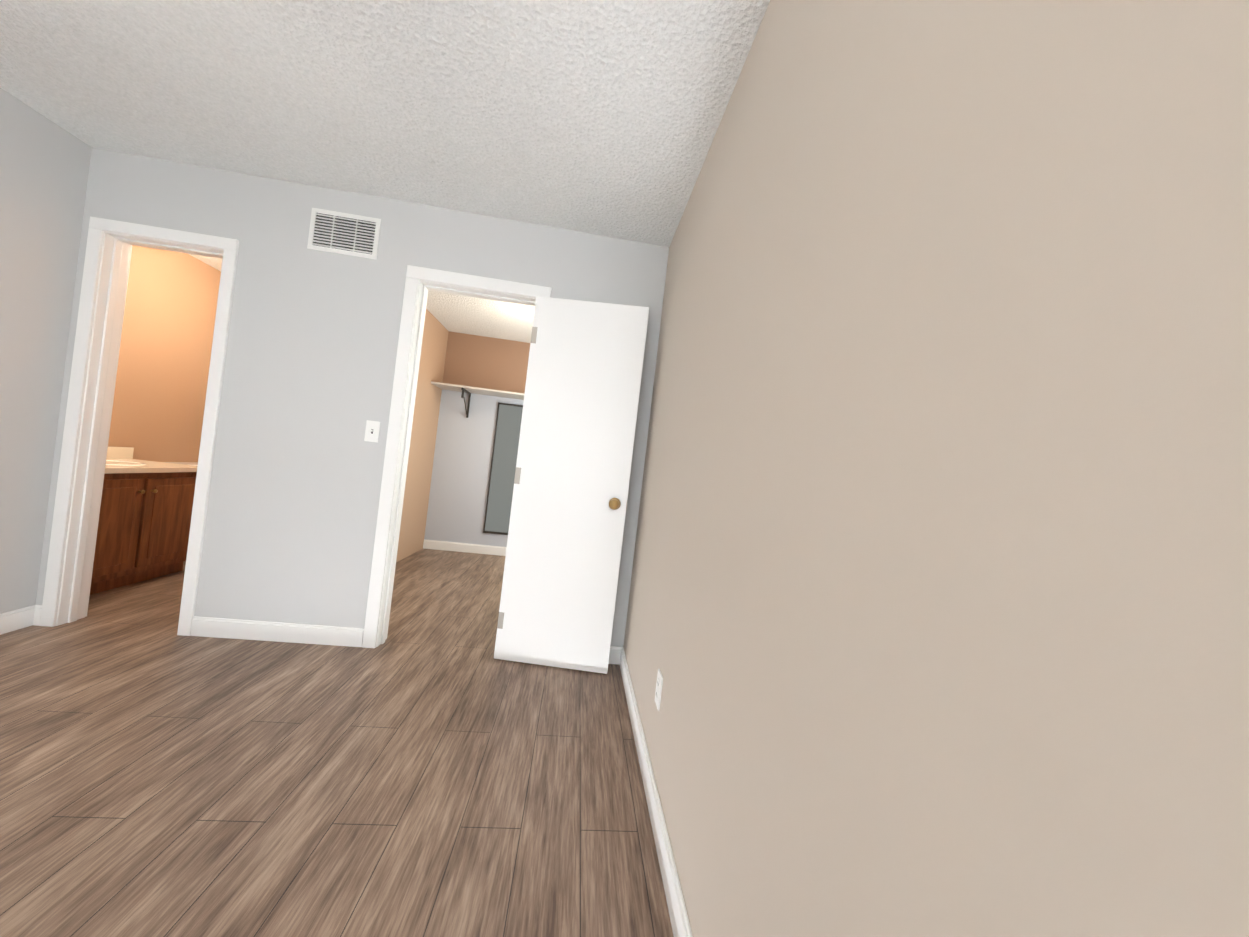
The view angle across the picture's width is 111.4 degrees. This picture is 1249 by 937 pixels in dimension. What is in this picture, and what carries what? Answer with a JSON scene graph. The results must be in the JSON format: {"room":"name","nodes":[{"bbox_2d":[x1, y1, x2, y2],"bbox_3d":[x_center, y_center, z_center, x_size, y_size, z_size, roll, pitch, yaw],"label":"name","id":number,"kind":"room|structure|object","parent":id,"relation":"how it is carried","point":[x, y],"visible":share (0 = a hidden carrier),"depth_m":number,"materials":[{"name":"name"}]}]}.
{"room":"empty bedroom","nodes":[
{"label":"empty bedroom","id":0,"kind":"room"},
{"bbox_2d":[0,88,91,613],"bbox_3d":[-3.213,-0.467,1.932,0.770,2.440,0.620,7,0,-6],"label":"wall","id":1,"kind":"structure","parent":0,"point":[44,166],"depth_m":2.03,"materials":[{"name":"grey paint"}]},
{"bbox_2d":[0,605,41,634],"bbox_3d":[-2.941,0.742,1.918,0.040,0.100,0.480,7,0,-6],"label":"baseboard","id":2,"kind":"structure","parent":1,"relation":"attached to","point":[10,621],"depth_m":2.09,"materials":[{"name":"white wood"}]},
{"bbox_2d":[108,245,220,461],"bbox_3d":[-3.704,-0.514,3.524,0.120,2.440,2.650,7,0,-6],"label":"wall","id":3,"kind":"structure","parent":0,"point":[164,357],"depth_m":3.31,"materials":[{"name":"beige paint"}]},
{"bbox_2d":[0,549,673,936],"bbox_3d":[-2.509,0.887,0.973,5.530,0.100,7.990,7,0,-6],"label":"floor","id":4,"kind":"structure","parent":0,"point":[430,767],"depth_m":1.38,"materials":[{"name":"wood"}]},
{"bbox_2d":[90,446,196,594],"bbox_3d":[-3.359,0.279,2.720,0.560,0.934,0.894,7,0,-6],"label":"bathroom vanity","id":5,"kind":"object","parent":4,"relation":"on","point":[144,522],"visible":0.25,"depth_m":2.77,"materials":[{"name":"brown wood"}]},
{"bbox_2d":[165,462,197,465],"bbox_3d":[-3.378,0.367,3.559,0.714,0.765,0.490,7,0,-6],"label":"backsplash","id":6,"kind":"structure","parent":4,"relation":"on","point":[191,463],"depth_m":3.46,"materials":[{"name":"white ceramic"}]},
{"bbox_2d":[36,147,668,646],"bbox_3d":[-1.312,-0.245,2.384,3.130,2.440,0.120,7,0,-6],"label":"wall","id":7,"kind":"structure","parent":0,"point":[298,459],"depth_m":2.28,"materials":[{"name":"grey paint"}]},
{"bbox_2d":[40,216,238,635],"bbox_3d":[-2.493,-0.203,2.260,0.690,2.085,0.152,7,0,-6],"label":"door frame","id":8,"kind":"structure","parent":7,"relation":"attached to","point":[73,538],"depth_m":2.21,"materials":[{"name":"white wood"}]},
{"bbox_2d":[191,616,363,646],"bbox_3d":[-1.838,0.871,2.268,0.848,0.100,0.013,7,0,-6],"label":"baseboard","id":9,"kind":"structure","parent":7,"relation":"attached to","point":[201,626],"depth_m":2.26,"materials":[{"name":"white wood"}]},
{"bbox_2d":[307,208,380,258],"bbox_3d":[-1.508,-1.265,2.292,0.350,0.220,0.011,7,0,-6],"label":"air vent","id":10,"kind":"object","parent":7,"relation":"in","point":[343,233],"visible":1,"depth_m":2.29,"materials":[{"name":"white metal"}]},
{"bbox_2d":[364,420,380,442],"bbox_3d":[-1.370,-0.202,2.310,0.070,0.114,0.016,7,0,-6],"label":"light switch","id":11,"kind":"object","parent":7,"relation":"attached to","point":[372,430],"visible":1,"depth_m":2.31,"materials":[{"name":"white plastic"}]},
{"bbox_2d":[362,265,551,647],"bbox_3d":[-0.925,-0.025,2.426,0.781,2.093,0.152,7,0,-6],"label":"door frame","id":12,"kind":"structure","parent":7,"relation":"attached to","point":[420,282],"depth_m":2.33,"materials":[{"name":"white wood"}]},
{"bbox_2d":[494,296,648,673],"bbox_3d":[-0.289,0.082,2.322,0.630,2.008,0.198,7,0,-6],"label":"closet door","id":13,"kind":"structure","parent":7,"relation":"in","point":[570,491],"depth_m":2.33,"materials":[{"name":"white wood"}]},
{"bbox_2d":[608,646,619,663],"bbox_3d":[-0.343,1.045,2.426,0.610,0.100,0.013,7,0,-6],"label":"baseboard","id":14,"kind":"structure","parent":7,"relation":"attached to","point":[612,657],"depth_m":2.45,"materials":[{"name":"white wood"}]},
{"bbox_2d":[0,0,769,342],"bbox_3d":[-2.218,-1.636,0.988,5.530,0.100,7.990,7,0,-6],"label":"ceiling","id":15,"kind":"structure","parent":0,"point":[598,116],"depth_m":1.64,"materials":[{"name":"white paint"}]},
{"bbox_2d":[396,308,448,561],"bbox_3d":[-2.055,-0.323,3.698,0.120,2.440,2.650,7,0,-6],"label":"wall","id":16,"kind":"structure","parent":0,"point":[435,336],"depth_m":4.36,"materials":[{"name":"beige paint"}]},
{"bbox_2d":[424,331,529,546],"bbox_3d":[-1.129,-0.209,4.917,1.990,2.440,0.120,7,0,-6],"label":"wall","id":17,"kind":"structure","parent":0,"point":[458,494],"depth_m":4.79,"materials":[{"name":"paint"}]},
{"bbox_2d":[423,539,506,555],"bbox_3d":[-1.271,0.952,4.843,1.960,0.100,0.013,7,0,-6],"label":"baseboard","id":18,"kind":"structure","parent":17,"relation":"attached to","point":[427,544],"depth_m":4.78,"materials":[{"name":"white wood"}]},
{"bbox_2d":[431,381,523,417],"bbox_3d":[-1.054,-0.640,4.681,1.982,0.300,0.360,7,0,-6],"label":"closet shelf","id":19,"kind":"object","parent":17,"relation":"attached to","point":[469,390],"visible":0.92,"depth_m":4.55,"materials":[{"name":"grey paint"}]},
{"bbox_2d":[483,402,522,534],"bbox_3d":[-1.154,0.029,4.846,0.720,1.480,0.020,7,0,-6],"label":"mirror","id":20,"kind":"object","parent":17,"relation":"attached to","point":[503,469],"visible":0.31,"depth_m":4.82,"materials":[{"name":"grey mirror"}]},
{"bbox_2d":[623,0,1248,936],"bbox_3d":[0.317,-0.065,1.189,0.120,2.440,7.840,7,0,-6],"label":"wall","id":21,"kind":"structure","parent":0,"point":[937,618],"depth_m":0.42,"materials":[{"name":"beige paint"}]},
{"bbox_2d":[616,647,692,936],"bbox_3d":[0.248,1.098,-0.068,0.013,0.100,5.100,7,0,-6],"label":"baseboard","id":22,"kind":"structure","parent":21,"relation":"attached to","point":[679,919],"depth_m":1.29,"materials":[{"name":"white wood"}]},
{"bbox_2d":[655,669,662,710],"bbox_3d":[0.120,0.780,1.505,0.008,0.114,0.070,7,0,-6],"label":"outlet","id":23,"kind":"object","parent":21,"relation":"attached to","point":[659,684],"visible":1,"depth_m":1.49,"materials":[{"name":"white plastic"}]}
]}

